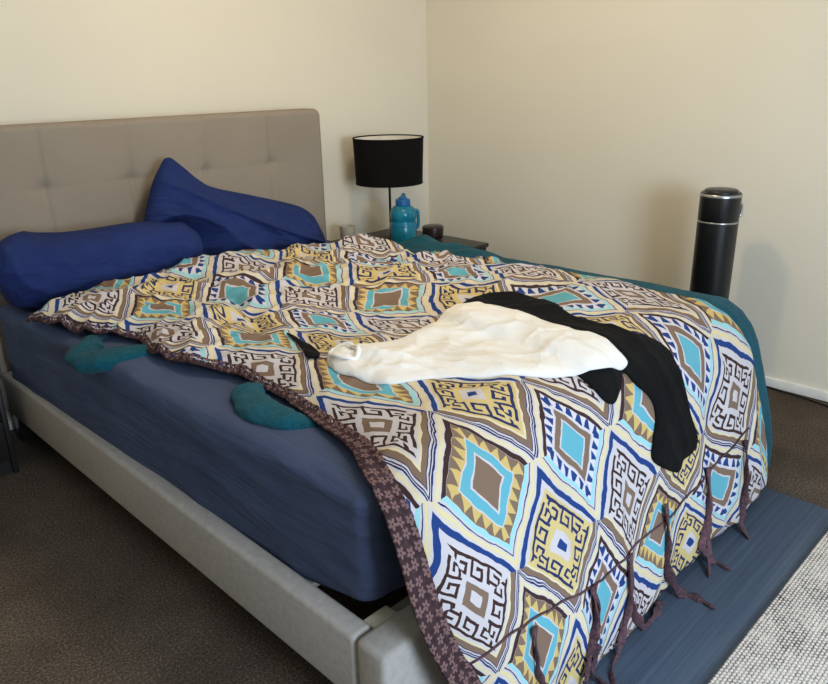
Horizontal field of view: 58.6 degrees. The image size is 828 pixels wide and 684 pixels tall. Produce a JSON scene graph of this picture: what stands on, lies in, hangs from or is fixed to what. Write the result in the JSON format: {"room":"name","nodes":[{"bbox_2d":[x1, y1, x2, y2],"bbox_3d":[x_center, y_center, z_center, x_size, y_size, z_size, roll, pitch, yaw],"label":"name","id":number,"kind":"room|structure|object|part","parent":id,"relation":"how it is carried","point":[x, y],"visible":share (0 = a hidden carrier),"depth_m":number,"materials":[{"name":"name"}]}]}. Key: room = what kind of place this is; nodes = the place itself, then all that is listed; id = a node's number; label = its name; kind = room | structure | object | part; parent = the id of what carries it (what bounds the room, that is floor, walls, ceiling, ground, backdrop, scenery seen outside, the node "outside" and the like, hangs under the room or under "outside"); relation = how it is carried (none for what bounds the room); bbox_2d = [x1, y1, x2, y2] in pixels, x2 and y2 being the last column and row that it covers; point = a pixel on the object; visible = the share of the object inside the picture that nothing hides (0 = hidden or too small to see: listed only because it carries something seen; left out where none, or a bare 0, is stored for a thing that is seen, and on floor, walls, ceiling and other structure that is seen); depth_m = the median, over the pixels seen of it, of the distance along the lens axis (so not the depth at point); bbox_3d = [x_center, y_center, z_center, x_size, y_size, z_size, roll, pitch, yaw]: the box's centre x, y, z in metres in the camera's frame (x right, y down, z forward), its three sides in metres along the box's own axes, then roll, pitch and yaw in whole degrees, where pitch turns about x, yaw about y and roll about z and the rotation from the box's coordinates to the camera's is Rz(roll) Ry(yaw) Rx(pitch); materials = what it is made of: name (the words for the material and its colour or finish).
{"room":"bedroom","nodes":[
{"label":"bedroom","id":0,"kind":"room"},
{"bbox_2d":[0,0,428,419],"bbox_3d":[-1.565,-0.888,2.889,0.100,2.500,4.775,18,27,42],"label":"wall","id":1,"kind":"structure","parent":0,"point":[361,65],"depth_m":3.46,"materials":[{"name":"paint"}]},
{"bbox_2d":[8,418,15,429],"bbox_3d":[-1.541,0.293,3.231,0.014,0.046,4.661,18,27,42],"label":"baseboard","id":2,"kind":"structure","parent":1,"relation":"attached to","point":[11,422],"depth_m":3.09,"materials":[{"name":"white paint"}]},
{"bbox_2d":[0,388,827,683],"bbox_3d":[0.369,0.943,1.542,5.472,0.100,4.775,18,27,42],"label":"floor","id":3,"kind":"structure","parent":0,"point":[90,594],"depth_m":2.10,"materials":[{"name":"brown carpet"}]},
{"bbox_2d":[0,375,19,475],"bbox_3d":[-1.766,0.316,2.659,0.422,0.400,0.472,18,27,42],"label":"nightstand","id":4,"kind":"object","parent":3,"relation":"on","point":[8,460],"visible":1,"depth_m":2.70,"materials":[{"name":"black wood"}]},
{"bbox_3d":[-1.740,0.382,2.656,0.292,0.154,0.420,18,27,42],"label":"drawer","id":5,"kind":"part","parent":4,"relation":"part of","materials":[{"name":"black wood"}]},
{"bbox_2d":[0,108,447,683],"bbox_3d":[-0.287,-0.134,2.610,2.261,1.222,1.648,18,27,42],"label":"bed","id":6,"kind":"object","parent":3,"relation":"on","point":[66,176],"visible":0.41,"depth_m":2.75,"materials":[{"name":"grey fabric"},{"name":"teal cotton fabric"},{"name":"navy blue fabric"}]},
{"bbox_3d":[-1.585,0.323,3.005,0.060,0.145,0.060,18,27,42],"label":"leg","id":7,"kind":"part","parent":6,"relation":"part of","materials":[{"name":"black wood"}]},
{"bbox_3d":[-1.060,-0.446,3.310,0.089,1.082,1.648,18,27,42],"label":"headboard","id":8,"kind":"part","parent":6,"relation":"part of","materials":[{"name":"beige fabric"}]},
{"bbox_3d":[-0.840,0.431,2.213,2.081,0.176,0.055,18,27,42],"label":"rail","id":9,"kind":"part","parent":6,"relation":"part of","materials":[{"name":"grey fabric"}]},
{"bbox_2d":[0,240,404,600],"bbox_3d":[-0.293,0.038,2.656,2.043,0.343,1.565,17,27,41],"label":"mattress","id":10,"kind":"object","parent":6,"relation":"on","point":[302,496],"visible":0.2,"depth_m":1.80,"materials":[{"name":"blue fabric"}]},
{"bbox_2d":[0,221,202,307],"bbox_3d":[-1.187,-0.336,2.832,0.292,0.263,0.844,16,26,39],"label":"pillow","id":11,"kind":"object","parent":10,"relation":"on","point":[37,268],"visible":0.78,"depth_m":2.66,"materials":[{"name":"blue fabric"}]},
{"bbox_2d":[144,157,324,255],"bbox_3d":[-0.785,-0.577,3.211,0.257,0.475,0.961,18,27,42],"label":"pillow","id":12,"kind":"object","parent":10,"relation":"on","point":[224,220],"visible":0.79,"depth_m":3.14,"materials":[{"name":"blue fabric"}]},
{"bbox_2d":[26,233,766,683],"bbox_3d":[-0.056,0.162,2.513,2.251,0.741,1.696,18,27,42],"label":"duvet","id":13,"kind":"object","parent":10,"relation":"on","point":[533,524],"visible":0.94,"depth_m":1.84,"materials":[{"name":"fabric"}]},
{"bbox_3d":[-0.543,0.374,2.034,1.865,0.664,0.216,17,27,41],"label":"hem trim","id":14,"kind":"part","parent":13,"relation":"part of","materials":[{"name":"brown fabric"}]},
{"bbox_2d":[287,332,319,358],"bbox_3d":[-0.306,0.004,2.035,0.038,0.020,0.246,-9,21,-21],"label":"strap","id":15,"kind":"object","parent":13,"relation":"on","point":[308,349],"visible":1,"depth_m":1.98,"materials":[{"name":"black fabric"}]},
{"bbox_2d":[463,291,697,472],"bbox_3d":[0.423,0.107,2.146,0.743,0.367,0.417,18,27,42],"label":"garment","id":16,"kind":"object","parent":13,"relation":"on","point":[651,366],"visible":0.54,"depth_m":1.97,"materials":[{"name":"black fabric"}]},
{"bbox_2d":[327,302,627,384],"bbox_3d":[0.153,0.024,1.920,0.600,0.094,0.610,18,27,42],"label":"shirt","id":17,"kind":"object","parent":16,"relation":"on","point":[472,339],"visible":1,"depth_m":1.90,"materials":[{"name":"white fabric"}]},
{"bbox_2d":[64,234,772,467],"bbox_3d":[0.038,0.186,2.503,1.793,0.658,1.866,18,27,42],"label":"blanket","id":18,"kind":"object","parent":10,"relation":"on","point":[88,356],"visible":0.28,"depth_m":2.23,"materials":[{"name":"teal fabric"}]},
{"bbox_3d":[0.432,0.040,2.886,1.757,0.658,0.709,18,27,42],"label":"panel","id":19,"kind":"part","parent":18,"relation":"part of","materials":[{"name":"multicoloured fabric"}]},
{"bbox_2d":[333,229,488,250],"bbox_3d":[-0.026,-0.281,4.019,0.714,0.530,0.530,18,27,42],"label":"nightstand","id":20,"kind":"object","parent":3,"relation":"on","point":[445,239],"visible":0.07,"depth_m":3.96,"materials":[{"name":"black wood"}]},
{"bbox_2d":[339,224,355,238],"bbox_3d":[-0.351,-0.573,3.925,0.086,0.095,0.086,18,27,42],"label":"tumbler","id":21,"kind":"object","parent":20,"relation":"on","point":[345,229],"visible":0.56,"depth_m":3.89,"materials":[{"name":"beige ceramic"}]},
{"bbox_2d":[352,134,423,239],"bbox_3d":[-0.130,-0.811,3.921,0.372,0.538,0.372,18,27,42],"label":"table lamp","id":22,"kind":"object","parent":20,"relation":"on","point":[389,161],"visible":0.92,"depth_m":3.74,"materials":[{"name":"black fabric"}]},
{"bbox_3d":[-0.133,-0.953,3.869,0.368,0.230,0.368,18,27,42],"label":"lamp shade","id":23,"kind":"part","parent":22,"relation":"part of","materials":[{"name":"black fabric"}]},
{"bbox_2d":[390,193,419,242],"bbox_3d":[-0.054,-0.640,3.843,0.137,0.266,0.141,18,27,42],"label":"water jug","id":24,"kind":"object","parent":20,"relation":"on","point":[403,225],"visible":0.93,"depth_m":3.80,"materials":[{"name":"teal plastic"}]},
{"bbox_3d":[0.016,-0.644,3.852,0.032,0.110,0.019,-4,20,-7],"label":"handle","id":25,"kind":"part","parent":24,"relation":"part of","materials":[{"name":"teal plastic"}]},
{"bbox_2d":[422,224,443,238],"bbox_3d":[0.104,-0.608,4.038,0.118,0.067,0.118,18,27,42],"label":"pot","id":26,"kind":"object","parent":20,"relation":"on","point":[435,231],"visible":0.85,"depth_m":3.99,"materials":[{"name":"brown ceramic"}]},
{"bbox_2d":[583,487,827,683],"bbox_3d":[1.052,0.808,1.720,1.600,0.006,1.480,18,27,42],"label":"floor mat","id":27,"kind":"object","parent":3,"relation":"on","point":[690,641],"visible":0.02,"depth_m":2.02,"materials":[{"name":"blue fabric"}]},
{"bbox_2d":[689,187,742,299],"bbox_3d":[1.260,-0.196,3.155,0.256,0.910,0.256,18,27,42],"label":"tower fan","id":28,"kind":"object","parent":3,"relation":"on","point":[720,210],"visible":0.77,"depth_m":3.02,"materials":[{"name":"black plastic"}]},
{"bbox_3d":[1.345,-0.543,3.041,0.023,0.067,0.012,-4,20,-8],"label":"carry handle","id":29,"kind":"part","parent":28,"relation":"part of","materials":[{"name":"silver metal"}]},
{"bbox_2d":[708,531,827,683],"bbox_3d":[1.517,0.832,1.599,1.365,0.012,2.520,18,27,42],"label":"rug","id":30,"kind":"object","parent":3,"relation":"on","point":[788,643],"visible":1,"depth_m":1.85,"materials":[{"name":"white carpet"}]},
{"bbox_2d":[767,386,827,406],"bbox_3d":[1.645,0.270,3.160,0.198,0.010,0.787,-13,23,-30],"label":"power cord","id":31,"kind":"object","parent":3,"relation":"on","point":[783,391],"visible":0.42,"depth_m":3.25,"materials":[{"name":"black plastic"}]},
{"bbox_2d":[426,0,827,390],"bbox_3d":[2.024,-0.863,2.619,5.372,2.500,0.100,18,27,42],"label":"wall","id":32,"kind":"structure","parent":0,"point":[581,135],"depth_m":3.50,"materials":[{"name":"paint"}]},
{"bbox_2d":[765,376,827,401],"bbox_3d":[2.012,0.306,2.994,5.358,0.046,0.014,18,27,42],"label":"baseboard","id":33,"kind":"structure","parent":32,"relation":"attached to","point":[807,391],"depth_m":3.27,"materials":[{"name":"white paint"}]}
]}

